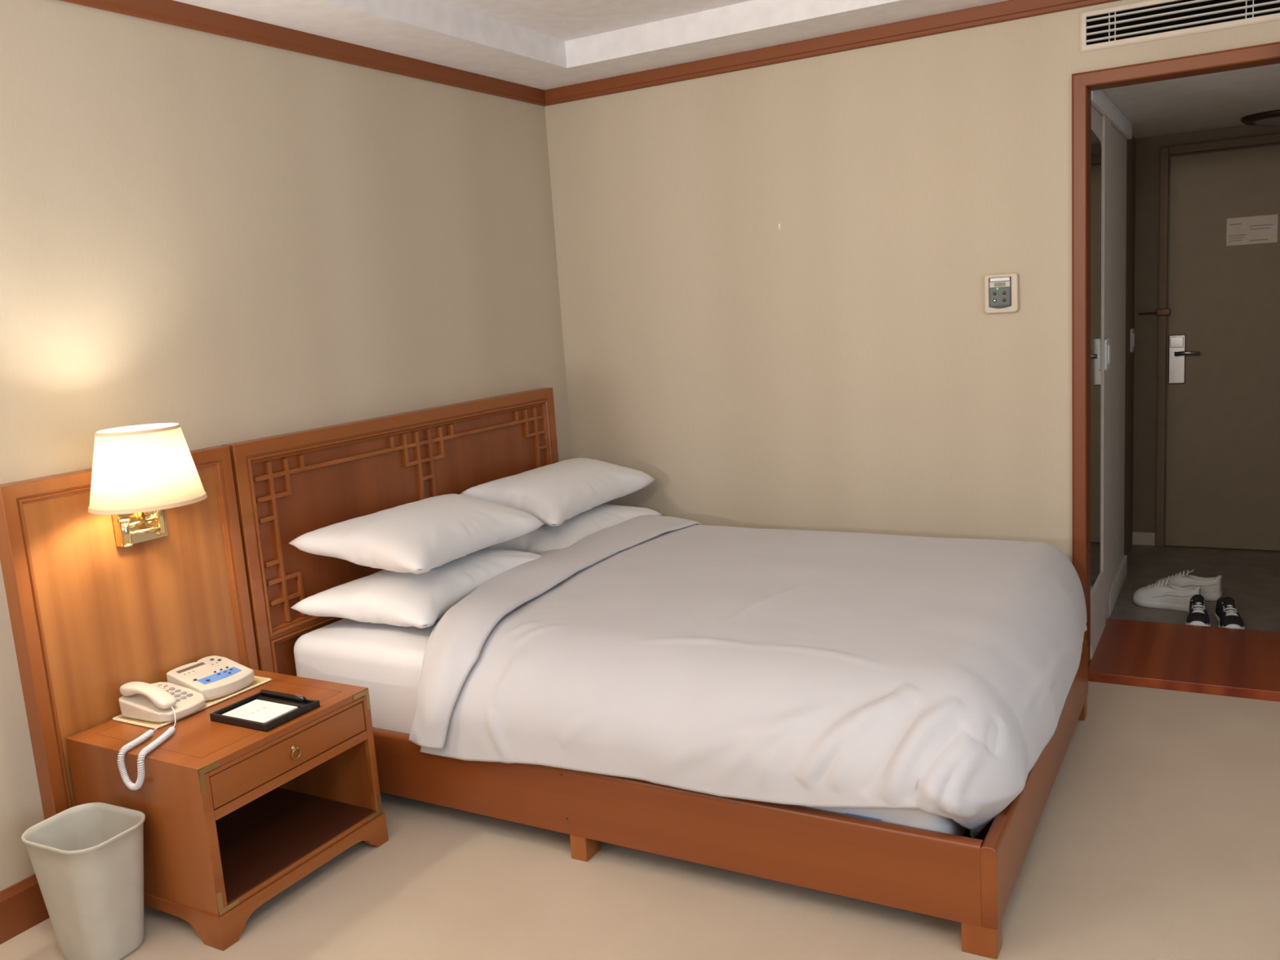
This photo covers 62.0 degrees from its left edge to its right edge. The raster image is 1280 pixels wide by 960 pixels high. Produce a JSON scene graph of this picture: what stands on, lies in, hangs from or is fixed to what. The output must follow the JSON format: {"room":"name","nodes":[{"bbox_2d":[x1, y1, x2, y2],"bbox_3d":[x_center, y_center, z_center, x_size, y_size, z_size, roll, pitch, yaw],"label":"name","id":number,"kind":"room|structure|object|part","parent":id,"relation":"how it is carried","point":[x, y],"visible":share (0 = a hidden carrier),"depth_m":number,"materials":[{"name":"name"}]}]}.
{"room":"hotel room","nodes":[
{"label":"hotel room","id":0,"kind":"room"},
{"bbox_2d":[0,0,572,891],"bbox_3d":[-1.911,-0.034,2.200,0.100,2.650,6.200,1,11,30],"label":"wall","id":1,"kind":"structure","parent":0,"point":[226,240],"depth_m":3.24,"materials":[{"name":"beige paint"}]},
{"bbox_2d":[0,874,49,944],"bbox_3d":[-2.418,1.389,1.260,0.016,0.125,3.600,1,11,30],"label":"baseboard","id":2,"kind":"structure","parent":1,"relation":"attached to","point":[23,907],"depth_m":2.71,"materials":[{"name":"brown wood"}]},
{"bbox_2d":[0,445,258,819],"bbox_3d":[-1.381,0.516,2.999,0.053,1.135,0.684,1,11,30],"label":"wall panel","id":3,"kind":"object","parent":1,"relation":"attached to","point":[91,616],"visible":0.5,"depth_m":2.85,"materials":[{"name":"brown wood"}]},
{"bbox_2d":[88,422,207,547],"bbox_3d":[-1.290,0.025,2.769,0.335,0.327,0.304,1,11,30],"label":"wall lamp","id":4,"kind":"object","parent":3,"relation":"attached to","point":[140,472],"visible":1,"depth_m":2.65,"materials":[{"name":"white fabric"}]},
{"bbox_3d":[-1.378,0.106,2.931,0.026,0.127,0.144,1,11,30],"label":"plate","id":5,"kind":"part","parent":4,"relation":"part of","materials":[{"name":"gold metal"}]},
{"bbox_3d":[-1.331,0.089,2.845,0.105,0.151,0.229,-6,10,-14],"label":"swing arm","id":6,"kind":"part","parent":4,"relation":"part of","materials":[{"name":"gold metal"}]},
{"bbox_3d":[-1.277,-0.036,2.736,0.278,0.193,0.278,1,11,30],"label":"lamp shade","id":7,"kind":"part","parent":4,"relation":"part of","materials":[{"name":"white fabric"}]},
{"bbox_2d":[59,0,545,106],"bbox_3d":[-1.934,-1.118,1.990,0.019,0.062,6.200,1,11,30],"label":"trim","id":8,"kind":"structure","parent":1,"relation":"attached to","point":[171,12],"depth_m":3.45,"materials":[{"name":"brown wood"}]},
{"bbox_2d":[221,387,558,675],"bbox_3d":[-0.786,0.304,4.032,0.053,1.135,1.711,1,11,30],"label":"headboard","id":9,"kind":"object","parent":1,"relation":"attached to","point":[288,486],"visible":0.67,"depth_m":3.61,"materials":[{"name":"brown wood"}]},
{"bbox_3d":[-0.765,0.610,4.082,0.053,0.513,1.711,1,11,30],"label":"frame","id":10,"kind":"part","parent":9,"relation":"part of","materials":[{"name":"brown wood"}]},
{"bbox_3d":[-0.774,0.592,4.084,0.025,0.468,1.651,1,11,30],"label":"panel","id":11,"kind":"part","parent":9,"relation":"part of","materials":[{"name":"brown wood"}]},
{"bbox_2d":[173,0,1009,89],"bbox_3d":[0.307,-1.165,0.688,5.400,0.151,6.400,1,11,30],"label":"ceiling","id":12,"kind":"structure","parent":0,"point":[540,44],"depth_m":3.81,"materials":[{"name":"paint"}]},
{"bbox_2d":[0,680,1279,959],"bbox_3d":[0.477,1.305,1.098,5.200,0.050,6.200,1,11,30],"label":"floor","id":13,"kind":"structure","parent":0,"point":[1157,835],"depth_m":2.68,"materials":[{"name":"beige carpet"}]},
{"bbox_2d":[21,802,145,959],"bbox_3d":[-1.326,0.992,2.586,0.259,0.326,0.209,1,11,27],"label":"wastebasket","id":14,"kind":"object","parent":13,"relation":"on","point":[86,860],"visible":1,"depth_m":2.52,"materials":[{"name":"plastic"}]},
{"bbox_2d":[65,669,388,951],"bbox_3d":[-1.105,0.854,2.906,0.530,0.463,0.576,1,11,30],"label":"nightstand","id":15,"kind":"object","parent":13,"relation":"on","point":[236,816],"visible":0.94,"depth_m":2.73,"materials":[{"name":"brown wood"}]},
{"bbox_2d":[117,681,205,790],"bbox_3d":[-1.299,0.647,2.780,0.218,0.175,0.419,-3,9,4],"label":"telephone","id":16,"kind":"object","parent":15,"relation":"on","point":[157,702],"visible":1,"depth_m":2.82,"materials":[{"name":"beige plastic"}]},
{"bbox_3d":[-1.238,0.681,2.695,0.089,0.128,0.247,-3,9,4],"label":"coiled cord","id":17,"kind":"part","parent":16,"relation":"part of","materials":[{"name":"white plastic"}]},
{"bbox_2d":[111,675,271,728],"bbox_3d":[-1.248,0.612,2.984,0.193,0.006,0.389,1,11,30],"label":"placemat","id":18,"kind":"object","parent":15,"relation":"on","point":[258,681],"visible":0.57,"depth_m":2.91,"materials":[{"name":"beige fabric"}]},
{"bbox_2d":[166,655,254,701],"bbox_3d":[-1.222,0.564,3.039,0.188,0.067,0.172,2,11,33],"label":"console","id":19,"kind":"object","parent":18,"relation":"on","point":[214,677],"visible":0.98,"depth_m":3.01,"materials":[{"name":"beige plastic"}]},
{"bbox_3d":[-1.189,0.555,3.014,0.042,0.009,0.122,2,11,33],"label":"blue panel","id":20,"kind":"part","parent":19,"relation":"part of","materials":[{"name":"blue plastic"}]},
{"bbox_2d":[209,692,319,731],"bbox_3d":[-0.998,0.613,2.836,0.214,0.020,0.184,1,11,30],"label":"tray","id":21,"kind":"object","parent":15,"relation":"on","point":[308,705],"visible":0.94,"depth_m":2.80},
{"bbox_2d":[221,699,297,723],"bbox_3d":[-1.009,0.616,2.821,0.160,0.009,0.120,1,11,30],"label":"notepad","id":22,"kind":"object","parent":21,"relation":"in","point":[256,710],"visible":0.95,"depth_m":2.82,"materials":[{"name":"paper"}]},
{"bbox_2d":[260,689,306,702],"bbox_3d":[-0.977,0.588,2.910,0.170,0.016,0.014,1,11,30],"label":"pen","id":23,"kind":"object","parent":21,"relation":"on","point":[295,697],"visible":1,"depth_m":2.90,"materials":[{"name":"black plastic"}]},
{"bbox_3d":[-0.903,0.704,2.763,0.017,0.082,0.508,1,11,30],"label":"drawer","id":24,"kind":"part","parent":15,"relation":"part of","materials":[{"name":"brown wood"}]},
{"bbox_3d":[-0.896,0.827,2.779,0.019,0.358,0.562,1,11,30],"label":"frame","id":25,"kind":"part","parent":15,"relation":"part of","materials":[{"name":"brown wood"}]},
{"bbox_2d":[215,786,375,904],"bbox_3d":[-1.099,0.989,2.930,0.503,0.018,0.524,1,11,30],"label":"shelf","id":26,"kind":"object","parent":15,"relation":"attached to","point":[266,842],"depth_m":2.92,"materials":[{"name":"brown wood"}]},
{"bbox_3d":[-0.889,0.708,2.754,0.010,0.033,0.033,1,11,30],"label":"ring pull","id":27,"kind":"part","parent":15,"relation":"part of","materials":[{"name":"gold metal"}]},
{"bbox_2d":[372,639,1088,959],"bbox_3d":[0.189,0.769,3.489,2.196,0.265,1.490,1,11,30],"label":"frame","id":28,"kind":"object","parent":13,"relation":"on","point":[968,881],"visible":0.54,"depth_m":2.62,"materials":[{"name":"brown wood"}]},
{"bbox_3d":[-0.150,0.977,2.901,0.052,0.093,0.072,1,11,30],"label":"leg","id":29,"kind":"part","parent":28,"relation":"part of","materials":[{"name":"brown wood"}]},
{"bbox_2d":[293,617,966,835],"bbox_3d":[0.127,0.584,3.485,2.068,0.386,1.410,1,11,30],"label":"mattress","id":30,"kind":"object","parent":28,"relation":"on","point":[384,659],"visible":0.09,"depth_m":3.21,"materials":[{"name":"white fabric"}]},
{"bbox_2d":[290,546,542,628],"bbox_3d":[-0.684,0.342,3.575,0.515,0.148,0.800,1,11,30],"label":"pillow","id":31,"kind":"object","parent":30,"relation":"on","point":[391,597],"visible":0.69,"depth_m":3.35,"materials":[{"name":"white fabric"}]},
{"bbox_2d":[288,493,544,574],"bbox_3d":[-0.685,0.169,3.560,0.510,0.180,0.795,1,11,30],"label":"pillow","id":32,"kind":"object","parent":31,"relation":"on","point":[420,536],"visible":1,"depth_m":3.37,"materials":[{"name":"white fabric"}]},
{"bbox_2d":[487,503,662,553],"bbox_3d":[-0.297,0.198,4.295,0.465,0.141,0.780,1,11,30],"label":"pillow","id":33,"kind":"object","parent":30,"relation":"on","point":[546,537],"visible":0.33,"depth_m":4.10,"materials":[{"name":"white fabric"}]},
{"bbox_2d":[459,457,655,526],"bbox_3d":[-0.303,0.031,4.302,0.430,0.180,0.805,1,11,30],"label":"pillow","id":34,"kind":"object","parent":33,"relation":"on","point":[555,493],"visible":0.93,"depth_m":4.13,"materials":[{"name":"white fabric"}]},
{"bbox_2d":[408,515,1087,838],"bbox_3d":[0.377,0.520,3.411,1.889,0.469,1.749,1,11,30],"label":"duvet","id":35,"kind":"object","parent":30,"relation":"on","point":[931,675],"visible":0.97,"depth_m":2.84,"materials":[{"name":"white fabric"}]},
{"bbox_3d":[-0.186,0.860,2.873,2.161,0.192,0.036,1,11,30],"label":"rail","id":36,"kind":"part","parent":28,"relation":"part of","materials":[{"name":"brown wood"}]},
{"bbox_3d":[0.762,1.002,2.372,0.077,0.093,0.060,1,11,30],"label":"leg","id":37,"kind":"part","parent":28,"relation":"part of","materials":[{"name":"brown wood"}]},
{"bbox_3d":[1.124,0.757,2.948,0.036,0.192,1.489,1,11,30],"label":"foot rail","id":38,"kind":"part","parent":28,"relation":"part of","materials":[{"name":"brown wood"}]},
{"bbox_3d":[1.462,0.752,3.587,0.077,0.093,0.060,1,11,30],"label":"leg","id":39,"kind":"part","parent":28,"relation":"part of","materials":[{"name":"brown wood"}]},
{"bbox_2d":[1088,618,1279,702],"bbox_3d":[2.188,0.669,3.964,0.897,0.036,0.685,1,11,30],"label":"threshold","id":40,"kind":"object","parent":13,"relation":"on","point":[1197,659],"depth_m":3.95,"materials":[{"name":"brown wood"}]},
{"bbox_2d":[544,0,1279,564],"bbox_3d":[1.895,-0.527,3.597,5.300,2.650,0.100,1,11,30],"label":"wall","id":41,"kind":"structure","parent":0,"point":[843,367],"depth_m":4.14,"materials":[{"name":"beige paint"}]},
{"bbox_2d":[777,223,781,231],"bbox_3d":[0.549,-1.000,4.205,0.010,0.028,0.020,1,11,30],"label":"wall hook","id":42,"kind":"object","parent":41,"relation":"attached to","point":[779,224],"visible":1,"depth_m":4.21,"materials":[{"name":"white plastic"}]},
{"bbox_2d":[544,0,1120,106],"bbox_3d":[1.834,-1.601,3.342,5.200,0.062,0.019,1,11,30],"label":"trim","id":43,"kind":"structure","parent":41,"relation":"attached to","point":[1011,10],"depth_m":3.99,"materials":[{"name":"brown wood"}]},
{"bbox_2d":[983,272,1018,313],"bbox_3d":[1.300,-0.672,3.833,0.118,0.140,0.032,1,11,30],"label":"thermostat","id":44,"kind":"object","parent":41,"relation":"attached to","point":[1001,290],"visible":1,"depth_m":3.82,"materials":[{"name":"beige plastic"}]},
{"bbox_3d":[1.295,-0.673,3.827,0.078,0.110,0.004,1,11,30],"label":"plate","id":45,"kind":"part","parent":44,"relation":"part of","materials":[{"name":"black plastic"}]},
{"bbox_2d":[1071,41,1279,665],"bbox_3d":[1.991,-0.320,3.573,0.994,2.136,0.120,1,11,30],"label":"trim","id":46,"kind":"structure","parent":41,"relation":"attached to","point":[1082,83],"depth_m":3.67,"materials":[{"name":"brown wood"}]},
{"bbox_2d":[1080,0,1279,53],"bbox_3d":[1.891,-1.494,3.348,0.942,0.129,0.030,1,11,30],"label":"air vent","id":47,"kind":"object","parent":41,"relation":"in","point":[1131,23],"visible":1,"depth_m":3.45,"materials":[{"name":"white metal"}]},
{"bbox_2d":[1091,105,1135,587],"bbox_3d":[2.069,-0.520,4.764,0.120,2.130,2.060,1,11,30],"label":"wall","id":48,"kind":"structure","parent":0,"point":[1118,203],"depth_m":4.90,"materials":[{"name":"paint"}]},
{"bbox_2d":[1090,129,1102,591],"bbox_3d":[1.722,-0.435,4.034,0.006,1.710,0.437,1,11,30],"label":"mirror","id":49,"kind":"object","parent":48,"relation":"attached to","point":[1096,188],"visible":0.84,"depth_m":4.05,"materials":[{"name":"clear glass"}]},
{"bbox_2d":[1101,115,1111,622],"bbox_3d":[1.899,-0.402,4.339,0.012,2.060,0.235,1,11,30],"label":"trim","id":50,"kind":"structure","parent":48,"relation":"attached to","point":[1106,124],"depth_m":4.29,"materials":[{"name":"paint"}]},
{"bbox_2d":[1104,337,1111,370],"bbox_3d":[1.873,-0.504,4.260,0.016,0.124,0.110,1,11,30],"label":"light switch","id":51,"kind":"object","parent":48,"relation":"attached to","point":[1107,341],"visible":1,"depth_m":4.23,"materials":[{"name":"white plastic"}]},
{"bbox_2d":[1090,555,1127,659],"bbox_3d":[2.032,0.456,4.600,0.022,0.269,1.399,1,11,30],"label":"baseboard","id":52,"kind":"structure","parent":48,"relation":"attached to","point":[1097,613],"depth_m":4.29,"materials":[{"name":"paint"}]},
{"bbox_2d":[1091,89,1132,139],"bbox_3d":[1.899,-1.474,4.280,0.022,0.070,1.400,1,11,30],"label":"trim","id":53,"kind":"structure","parent":48,"relation":"attached to","point":[1100,101],"depth_m":4.18,"materials":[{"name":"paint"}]},
{"bbox_2d":[1129,328,1134,352],"bbox_3d":[2.530,-0.719,5.466,0.016,0.120,0.100,1,11,30],"label":"light switch","id":54,"kind":"object","parent":48,"relation":"attached to","point":[1131,331],"visible":1,"depth_m":5.43,"materials":[{"name":"white plastic"}]},
{"bbox_2d":[1102,63,1279,138],"bbox_3d":[2.495,-1.613,4.353,1.177,0.100,2.160,1,11,30],"label":"ceiling","id":55,"kind":"structure","parent":0,"point":[1215,100],"depth_m":4.32,"materials":[{"name":"paint"}]},
{"bbox_2d":[1240,109,1279,125],"bbox_3d":[2.946,-1.656,4.882,0.330,0.050,0.330,1,11,30],"label":"ceiling light","id":56,"kind":"object","parent":55,"relation":"attached to","point":[1272,117],"visible":1,"depth_m":4.84,"materials":[{"name":"brown metal"}]},
{"bbox_2d":[1253,116,1279,125],"bbox_3d":[2.946,-1.651,4.883,0.268,0.040,0.268,1,11,30],"label":"diffuser","id":57,"kind":"object","parent":56,"relation":"attached to","point":[1265,121],"depth_m":4.85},
{"bbox_2d":[1108,544,1279,631],"bbox_3d":[2.644,0.557,4.713,1.177,0.050,2.160,1,11,30],"label":"floor","id":58,"kind":"structure","parent":0,"point":[1251,578],"depth_m":5.08,"materials":[{"name":"tile"}]},
{"bbox_2d":[1133,578,1201,612],"bbox_3d":[2.316,0.495,4.674,0.114,0.129,0.276,-13,13,-44],"label":"sneaker","id":59,"kind":"object","parent":58,"relation":"on","point":[1159,595],"visible":0.94,"depth_m":4.65,"materials":[{"name":"white leather"}]},
{"bbox_2d":[1156,568,1222,600],"bbox_3d":[2.468,0.464,4.797,0.276,0.129,0.114,3,12,37],"label":"sneaker","id":60,"kind":"object","parent":58,"relation":"on","point":[1211,587],"visible":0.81,"depth_m":4.74,"materials":[{"name":"white leather"}]},
{"bbox_2d":[1185,594,1210,626],"bbox_3d":[2.325,0.541,4.437,0.094,0.114,0.275,1,10,26],"label":"sneaker","id":61,"kind":"object","parent":58,"relation":"on","point":[1197,615],"visible":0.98,"depth_m":4.37,"materials":[{"name":"black fabric"}]},
{"bbox_2d":[1213,596,1244,629],"bbox_3d":[2.420,0.545,4.377,0.094,0.114,0.275,-1,10,20],"label":"sneaker","id":62,"kind":"object","parent":58,"relation":"on","point":[1226,614],"visible":0.97,"depth_m":4.33,"materials":[{"name":"black fabric"}]},
{"bbox_2d":[1132,124,1279,551],"bbox_3d":[3.068,-0.697,5.419,1.197,2.130,0.100,1,11,30],"label":"wall","id":63,"kind":"structure","parent":0,"point":[1147,148],"depth_m":5.55,"materials":[{"name":"paint"}]},
{"bbox_2d":[1132,531,1155,545],"bbox_3d":[2.725,0.317,5.758,0.112,0.070,0.014,1,11,30],"label":"baseboard","id":64,"kind":"structure","parent":63,"relation":"attached to","point":[1138,538],"depth_m":5.75,"materials":[{"name":"paint"}]},
{"bbox_2d":[1155,133,1279,551],"bbox_3d":[3.069,-0.649,5.313,0.877,2.070,0.096,1,11,30],"label":"door","id":65,"kind":"structure","parent":63,"relation":"in","point":[1223,485],"depth_m":5.41,"materials":[{"name":"paint"}]},
{"bbox_2d":[1137,308,1170,315],"bbox_3d":[2.659,-0.866,5.506,0.150,0.034,0.022,1,11,30],"label":"guard","id":66,"kind":"object","parent":65,"relation":"attached to","point":[1161,312],"visible":1,"depth_m":5.48,"materials":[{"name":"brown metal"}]},
{"bbox_3d":[2.778,-0.624,5.507,0.080,0.253,0.016,1,11,30],"label":"lock plate","id":67,"kind":"part","parent":65,"relation":"part of","materials":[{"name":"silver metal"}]},
{"bbox_3d":[2.801,-0.649,5.446,0.117,0.026,0.060,1,11,30],"label":"lever handle","id":68,"kind":"part","parent":65,"relation":"part of","materials":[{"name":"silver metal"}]},
{"bbox_2d":[1226,213,1278,246],"bbox_3d":[3.018,-1.232,5.249,0.220,0.135,0.005,1,11,30],"label":"notice","id":69,"kind":"object","parent":65,"relation":"attached to","point":[1257,229],"visible":1,"depth_m":5.25,"materials":[{"name":"paper"}]}
]}

